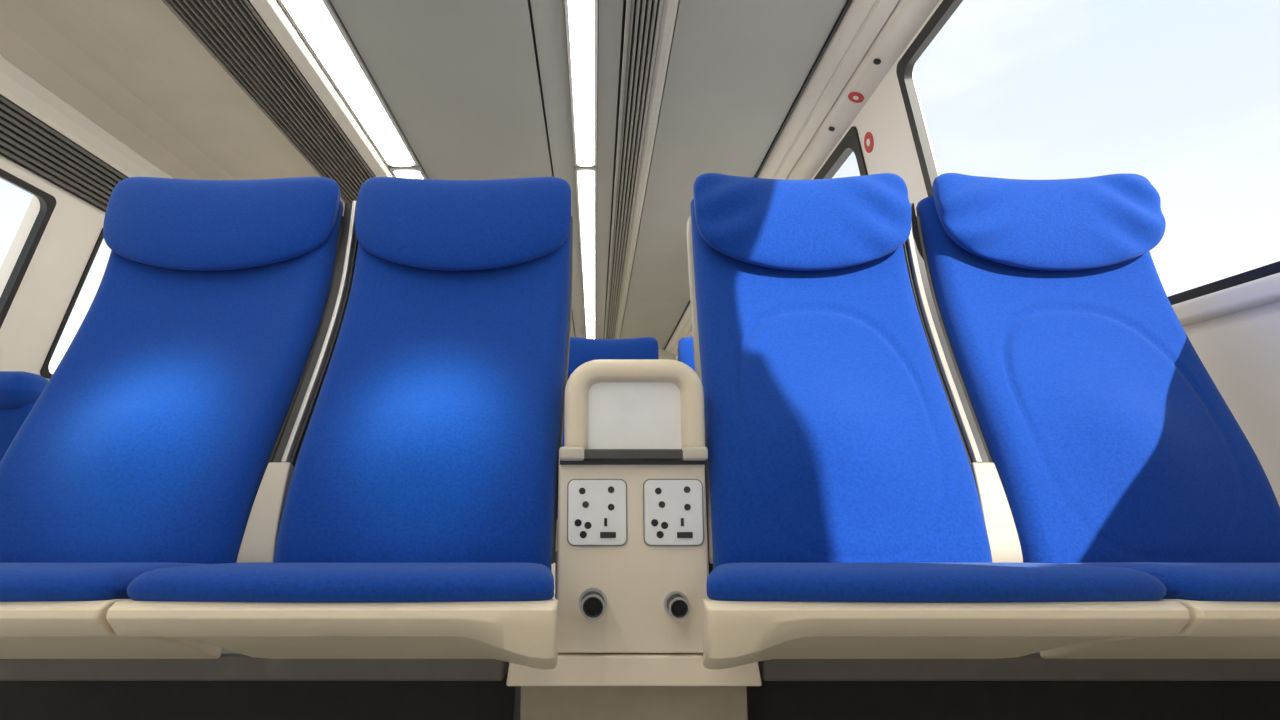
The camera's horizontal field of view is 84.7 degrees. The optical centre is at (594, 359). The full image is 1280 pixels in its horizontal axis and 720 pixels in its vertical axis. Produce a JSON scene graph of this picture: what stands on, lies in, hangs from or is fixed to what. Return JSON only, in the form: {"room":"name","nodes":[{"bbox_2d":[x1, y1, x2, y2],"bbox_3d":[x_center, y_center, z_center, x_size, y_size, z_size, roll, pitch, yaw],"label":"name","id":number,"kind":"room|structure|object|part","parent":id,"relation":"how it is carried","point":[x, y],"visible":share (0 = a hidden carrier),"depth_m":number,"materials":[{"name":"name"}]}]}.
{"room":"train carriage","nodes":[
{"label":"train carriage","id":0,"kind":"room"},
{"bbox_2d":[0,87,135,380],"bbox_3d":[-2.191,0.184,3.418,0.378,1.932,9.200,0,-10,0],"label":"wall","id":1,"kind":"structure","parent":0,"point":[31,324],"depth_m":2.76,"materials":[{"name":"beige plastic"}]},
{"bbox_2d":[0,168,55,328],"bbox_3d":[-2.183,-0.495,1.531,0.221,0.664,2.274,0,-10,0],"label":"window","id":2,"kind":"structure","parent":1,"relation":"in","point":[47,201],"depth_m":2.64,"materials":[{"name":"rubber"}]},
{"bbox_2d":[0,94,128,211],"bbox_3d":[-2.033,-0.785,2.519,0.071,0.176,4.100,0,-10,0],"label":"air vent","id":3,"kind":"object","parent":1,"relation":"in","point":[26,140],"visible":0.44,"depth_m":2.62,"materials":[{"name":"metal"}]},
{"bbox_2d":[40,228,103,378],"bbox_3d":[-2.183,-0.124,3.694,0.221,0.664,1.584,0,-10,0],"label":"window","id":4,"kind":"structure","parent":1,"relation":"in","point":[44,371],"depth_m":2.91,"materials":[{"name":"rubber"}]},
{"bbox_2d":[0,55,171,177],"bbox_3d":[-2.000,-0.781,3.583,0.120,0.130,9.200,0,-10,0],"label":"trim","id":5,"kind":"structure","parent":1,"relation":"attached to","point":[14,80],"depth_m":2.65,"materials":[{"name":"beige plastic"}]},
{"bbox_2d":[552,563,554,598],"bbox_3d":[-0.550,1.161,3.251,4.100,0.050,9.200,0,-10,0],"label":"floor","id":6,"kind":"structure","parent":0,"point":[553,565],"depth_m":4.33,"materials":[{"name":"white plastic"}]},
{"bbox_2d":[0,371,47,461],"bbox_3d":[-2.005,0.466,2.066,0.430,0.920,0.530,0,-10,0],"label":"seat","id":7,"kind":"object","parent":6,"relation":"on","point":[19,390],"visible":0.31,"depth_m":2.24,"materials":[{"name":"blue fabric"}]},
{"bbox_3d":[-2.000,0.317,2.289,0.400,0.390,0.140,0,-10,0],"label":"backrest","id":8,"kind":"part","parent":7,"relation":"part of","materials":[{"name":"blue fabric"}]},
{"bbox_2d":[554,550,712,598],"bbox_3d":[0.310,0.888,2.709,1.020,0.306,0.240,0,-10,0],"label":"beam","id":9,"kind":"structure","parent":6,"relation":"on","point":[555,561],"depth_m":2.65,"materials":[{"name":"beige plastic"}]},
{"bbox_2d":[556,337,658,549],"bbox_3d":[0.060,0.287,2.656,0.480,0.855,0.627,0,-10,0],"label":"seat","id":10,"kind":"object","parent":9,"relation":"on","point":[581,350],"visible":0.13,"depth_m":2.89,"materials":[{"name":"blue fabric"}]},
{"bbox_3d":[0.060,0.298,2.787,0.424,0.754,0.273,0,-10,0],"label":"backrest","id":11,"kind":"part","parent":10,"relation":"part of","materials":[{"name":"blue fabric"}]},
{"bbox_2d":[676,337,694,370],"bbox_3d":[0.555,0.287,2.656,0.490,0.855,0.627,0,-10,0],"label":"seat","id":12,"kind":"object","parent":9,"relation":"on","point":[685,355],"visible":0.04,"depth_m":2.90,"materials":[{"name":"blue fabric"}]},
{"bbox_2d":[506,359,761,719],"bbox_3d":[0.059,0.386,1.143,0.387,0.766,0.217,0,-10,0],"label":"console","id":13,"kind":"object","parent":6,"relation":"on","point":[632,573],"visible":0.96,"depth_m":1.09,"materials":[{"name":"beige plastic"}]},
{"bbox_3d":[0.004,0.240,1.103,0.091,0.100,0.006,0,-10,0],"label":"socket plate","id":14,"kind":"part","parent":13,"relation":"part of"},
{"bbox_2d":[600,532,615,537],"bbox_3d":[0.020,0.273,1.093,0.025,0.009,0.004,0,-10,0],"label":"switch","id":15,"kind":"object","parent":13,"relation":"attached to","point":[602,534],"depth_m":1.09,"materials":[{"name":"black plastic"}]},
{"bbox_3d":[0.059,0.487,1.147,0.387,0.044,0.175,0,-10,0],"label":"plate","id":16,"kind":"part","parent":13,"relation":"part of","materials":[{"name":"beige plastic"}]},
{"bbox_3d":[0.064,0.076,1.159,0.228,0.151,0.084,0,-10,0],"label":"grab handle","id":17,"kind":"part","parent":13,"relation":"part of","materials":[{"name":"beige plastic"}]},
{"bbox_3d":[0.062,0.086,1.155,0.192,0.130,0.043,0,-10,0],"label":"panel","id":18,"kind":"part","parent":13,"relation":"part of","materials":[{"name":"white plastic"}]},
{"bbox_3d":[0.123,0.240,1.103,0.091,0.100,0.006,0,-10,0],"label":"socket plate","id":19,"kind":"part","parent":13,"relation":"part of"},
{"bbox_2d":[677,532,692,537],"bbox_3d":[0.140,0.273,1.093,0.025,0.009,0.004,0,-10,0],"label":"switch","id":20,"kind":"object","parent":13,"relation":"attached to","point":[679,534],"depth_m":1.09,"materials":[{"name":"black plastic"}]},
{"bbox_2d":[330,0,846,348],"bbox_3d":[-0.225,-0.933,3.610,2.350,0.060,9.200,0,-10,0],"label":"ceiling","id":21,"kind":"structure","parent":0,"point":[477,89],"depth_m":2.77,"materials":[{"name":"grey plastic"}]},
{"bbox_2d":[162,0,375,202],"bbox_3d":[-1.215,-0.903,3.604,0.266,0.059,9.200,0,-10,0],"label":"ceiling vent","id":22,"kind":"object","parent":21,"relation":"in","point":[232,32],"visible":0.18,"depth_m":2.64,"materials":[{"name":"grey metal"}]},
{"bbox_2d":[277,0,418,166],"bbox_3d":[-0.924,-1.300,1.308,0.152,0.052,4.180,0,-10,0],"label":"ceiling light","id":23,"kind":"object","parent":21,"relation":"attached to","point":[317,22],"visible":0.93,"depth_m":2.59,"materials":[{"name":"glowing white light panel"}]},
{"bbox_2d":[389,162,428,178],"bbox_3d":[-0.924,-0.583,5.487,0.152,0.052,4.220,0,-10,0],"label":"ceiling light","id":24,"kind":"object","parent":21,"relation":"attached to","point":[418,172],"visible":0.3,"depth_m":3.42,"materials":[{"name":"white plastic"}]},
{"bbox_2d":[393,171,422,178],"bbox_3d":[-0.924,-0.577,5.486,0.128,0.039,4.180,0,-10,0],"label":"diffuser","id":25,"kind":"object","parent":24,"relation":"attached to","point":[403,174],"depth_m":3.44,"materials":[{"name":"white plastic"}]},
{"bbox_2d":[564,0,597,166],"bbox_3d":[-0.044,-1.300,1.308,0.106,0.052,4.180,0,-10,0],"label":"ceiling light","id":26,"kind":"object","parent":21,"relation":"attached to","point":[581,16],"visible":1,"depth_m":2.60,"materials":[{"name":"glowing white light panel"}]},
{"bbox_2d":[575,166,596,338],"bbox_3d":[-0.044,-0.583,5.487,0.106,0.052,4.220,0,-10,0],"label":"ceiling light","id":27,"kind":"object","parent":21,"relation":"attached to","point":[586,177],"visible":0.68,"depth_m":4.31,"materials":[{"name":"white plastic"}]},
{"bbox_2d":[604,0,678,338],"bbox_3d":[0.182,-0.903,3.604,0.164,0.060,9.200,0,-10,0],"label":"ceiling vent","id":28,"kind":"object","parent":21,"relation":"in","point":[648,24],"visible":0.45,"depth_m":2.97,"materials":[{"name":"grey metal"}]},
{"bbox_2d":[0,668,1279,719],"bbox_3d":[-0.520,0.660,1.257,3.360,0.264,0.220,0,-10,0],"label":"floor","id":29,"kind":"structure","parent":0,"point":[19,700],"depth_m":1.16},
{"bbox_2d":[0,649,508,680],"bbox_3d":[-0.570,0.493,1.194,0.860,0.041,0.240,0,-10,0],"label":"beam","id":30,"kind":"structure","parent":29,"relation":"on","point":[230,666],"depth_m":1.07,"materials":[{"name":"grey metal"}]},
{"bbox_2d":[0,177,343,658],"bbox_3d":[-0.761,0.020,1.099,0.518,0.855,0.662,0,-10,0],"label":"seat","id":31,"kind":"object","parent":30,"relation":"on","point":[151,442],"visible":0.94,"depth_m":1.16,"materials":[{"name":"blue fabric"}]},
{"bbox_2d":[0,562,203,601],"bbox_3d":[-0.772,0.294,0.910,0.486,0.078,0.337,0,-10,0],"label":"seat cushion","id":32,"kind":"object","parent":31,"relation":"on","point":[19,581],"depth_m":0.77,"materials":[{"name":"blue fabric"}]},
{"bbox_2d":[106,177,572,668],"bbox_3d":[-0.280,0.021,1.099,0.479,0.856,0.627,0,-10,0],"label":"seat","id":33,"kind":"object","parent":30,"relation":"on","point":[419,518],"visible":0.99,"depth_m":1.10,"materials":[{"name":"blue fabric"}]},
{"bbox_2d":[236,201,357,562],"bbox_3d":[-0.508,0.017,1.268,0.062,0.707,0.298,-1,-10,6],"label":"divider","id":34,"kind":"object","parent":33,"relation":"attached to","point":[258,544],"visible":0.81,"depth_m":1.18,"materials":[{"name":"metal"}]},
{"bbox_3d":[-0.497,-0.056,1.305,0.045,0.548,0.248,-1,-10,8],"label":"rail","id":35,"kind":"part","parent":34,"relation":"part of","materials":[{"name":"metal"}]},
{"bbox_2d":[127,562,553,602],"bbox_3d":[-0.280,0.294,0.910,0.469,0.078,0.337,0,-10,0],"label":"seat cushion","id":36,"kind":"object","parent":33,"relation":"on","point":[257,582],"depth_m":0.76,"materials":[{"name":"blue fabric"}]},
{"bbox_3d":[-0.271,0.031,1.230,0.445,0.754,0.273,0,-10,0],"label":"backrest","id":37,"kind":"part","parent":33,"relation":"part of","materials":[{"name":"blue fabric"}]},
{"bbox_2d":[758,652,1279,680],"bbox_3d":[0.689,0.493,1.194,0.862,0.041,0.240,0,-10,0],"label":"beam","id":38,"kind":"structure","parent":29,"relation":"on","point":[1031,667],"depth_m":1.07,"materials":[{"name":"grey metal"}]},
{"bbox_2d":[687,173,1190,668],"bbox_3d":[0.375,0.021,1.099,0.514,0.856,0.628,0,-10,0],"label":"seat","id":39,"kind":"object","parent":38,"relation":"on","point":[845,518],"visible":0.99,"depth_m":1.09,"materials":[{"name":"blue fabric"}]},
{"bbox_3d":[0.395,0.031,1.230,0.426,0.754,0.273,0,-10,0],"label":"backrest","id":40,"kind":"part","parent":39,"relation":"part of","materials":[{"name":"blue fabric"}]},
{"bbox_2d":[707,562,1166,602],"bbox_3d":[0.375,0.294,0.910,0.504,0.078,0.337,0,-10,0],"label":"seat cushion","id":41,"kind":"object","parent":39,"relation":"on","point":[728,582],"depth_m":0.76,"materials":[{"name":"blue fabric"}]},
{"bbox_2d":[903,203,1023,562],"bbox_3d":[0.631,0.017,1.268,0.058,0.707,0.292,0,-10,0],"label":"divider","id":42,"kind":"object","parent":39,"relation":"attached to","point":[1003,537],"visible":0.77,"depth_m":1.18,"materials":[{"name":"silver metal"}]},
{"bbox_3d":[0.628,-0.056,1.306,0.036,0.548,0.243,0,-10,0],"label":"rail","id":43,"kind":"part","parent":42,"relation":"part of","materials":[{"name":"silver metal"}]},
{"bbox_2d":[916,173,1279,658],"bbox_3d":[0.881,0.020,1.099,0.487,0.855,0.627,0,-10,0],"label":"seat","id":44,"kind":"object","parent":38,"relation":"on","point":[1109,440],"visible":0.92,"depth_m":1.16,"materials":[{"name":"blue fabric"}]},
{"bbox_2d":[1062,562,1279,601],"bbox_3d":[0.882,0.294,0.910,0.477,0.078,0.337,0,-10,0],"label":"seat cushion","id":45,"kind":"object","parent":44,"relation":"on","point":[1183,581],"depth_m":0.77,"materials":[{"name":"blue fabric"}]},
{"bbox_2d":[658,349,675,359],"bbox_3d":[-0.550,0.868,7.993,4.100,2.130,0.050,0,-10,0],"label":"wall","id":46,"kind":"structure","parent":0,"point":[663,354],"depth_m":8.12,"materials":[{"name":"beige plastic"}]},
{"bbox_2d":[0,0,344,215],"bbox_3d":[-1.657,-0.867,3.598,0.605,0.175,9.200,0,-10,0],"label":"ceiling panel","id":47,"kind":"object","parent":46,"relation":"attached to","point":[131,67],"depth_m":2.62,"materials":[{"name":"beige plastic"}]},
{"bbox_2d":[249,0,393,176],"bbox_3d":[-1.042,-0.902,3.604,0.072,0.064,9.200,0,-10,0],"label":"trim","id":48,"kind":"structure","parent":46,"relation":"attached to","point":[271,12],"depth_m":2.61,"materials":[{"name":"white plastic"}]},
{"bbox_2d":[664,0,851,349],"bbox_3d":[0.806,-0.914,3.606,0.009,0.040,9.200,0,-10,0],"label":"trim","id":49,"kind":"structure","parent":46,"relation":"attached to","point":[847,4],"depth_m":2.71,"materials":[{"name":"rubber"}]},
{"bbox_2d":[665,0,898,353],"bbox_3d":[0.869,-0.902,3.604,0.113,0.124,9.200,0,-10,0],"label":"trim","id":50,"kind":"structure","parent":46,"relation":"attached to","point":[863,20],"depth_m":2.63,"materials":[{"name":"beige plastic"}]},
{"bbox_2d":[811,0,1279,505],"bbox_3d":[1.125,0.167,3.421,0.250,1.968,9.200,0,-10,0],"label":"wall","id":51,"kind":"structure","parent":0,"point":[1240,351],"depth_m":1.28,"materials":[{"name":"beige plastic"}]},
{"bbox_2d":[675,0,939,355],"bbox_3d":[0.995,-0.870,3.599,0.130,0.190,9.200,0,-10,0],"label":"wall panel","id":52,"kind":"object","parent":51,"relation":"attached to","point":[907,17],"depth_m":2.47,"materials":[{"name":"beige plastic"}]},
{"bbox_2d":[814,126,867,178],"bbox_3d":[1.101,-0.264,3.505,0.206,1.019,1.804,0,-10,0],"label":"window","id":53,"kind":"structure","parent":51,"relation":"in","point":[850,143],"depth_m":2.84,"materials":[{"name":"rubber"}]},
{"bbox_2d":[848,92,863,102],"bbox_3d":[0.962,-0.968,2.581,0.054,0.027,0.058,0,-10,0],"label":"sticker","id":54,"kind":"object","parent":51,"relation":"attached to","point":[856,97],"visible":1,"depth_m":2.58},
{"bbox_2d":[864,132,873,152],"bbox_3d":[1.023,-0.813,2.615,0.015,0.076,0.076,0,-10,0],"label":"sticker","id":55,"kind":"object","parent":51,"relation":"attached to","point":[868,139],"visible":1,"depth_m":2.61,"materials":[{"name":"red plastic"}]},
{"bbox_2d":[873,58,880,64],"bbox_3d":[0.953,-1.008,2.364,0.024,0.016,0.024,0,-10,0],"label":"bolt","id":56,"kind":"object","parent":51,"relation":"attached to","point":[876,61],"visible":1,"depth_m":2.36,"materials":[{"name":"black metal"}]},
{"bbox_2d":[896,0,1279,304],"bbox_3d":[1.094,-0.724,0.819,0.192,1.016,2.894,0,-10,0],"label":"window","id":57,"kind":"structure","parent":51,"relation":"in","point":[904,70],"depth_m":2.20,"materials":[{"name":"rubber"}]},
{"bbox_2d":[1171,273,1279,326],"bbox_3d":[1.185,0.257,3.405,0.090,0.044,9.200,0,-10,0],"label":"trim","id":58,"kind":"structure","parent":51,"relation":"attached to","point":[1265,290],"depth_m":1.26,"materials":[{"name":"white plastic"}]}
]}

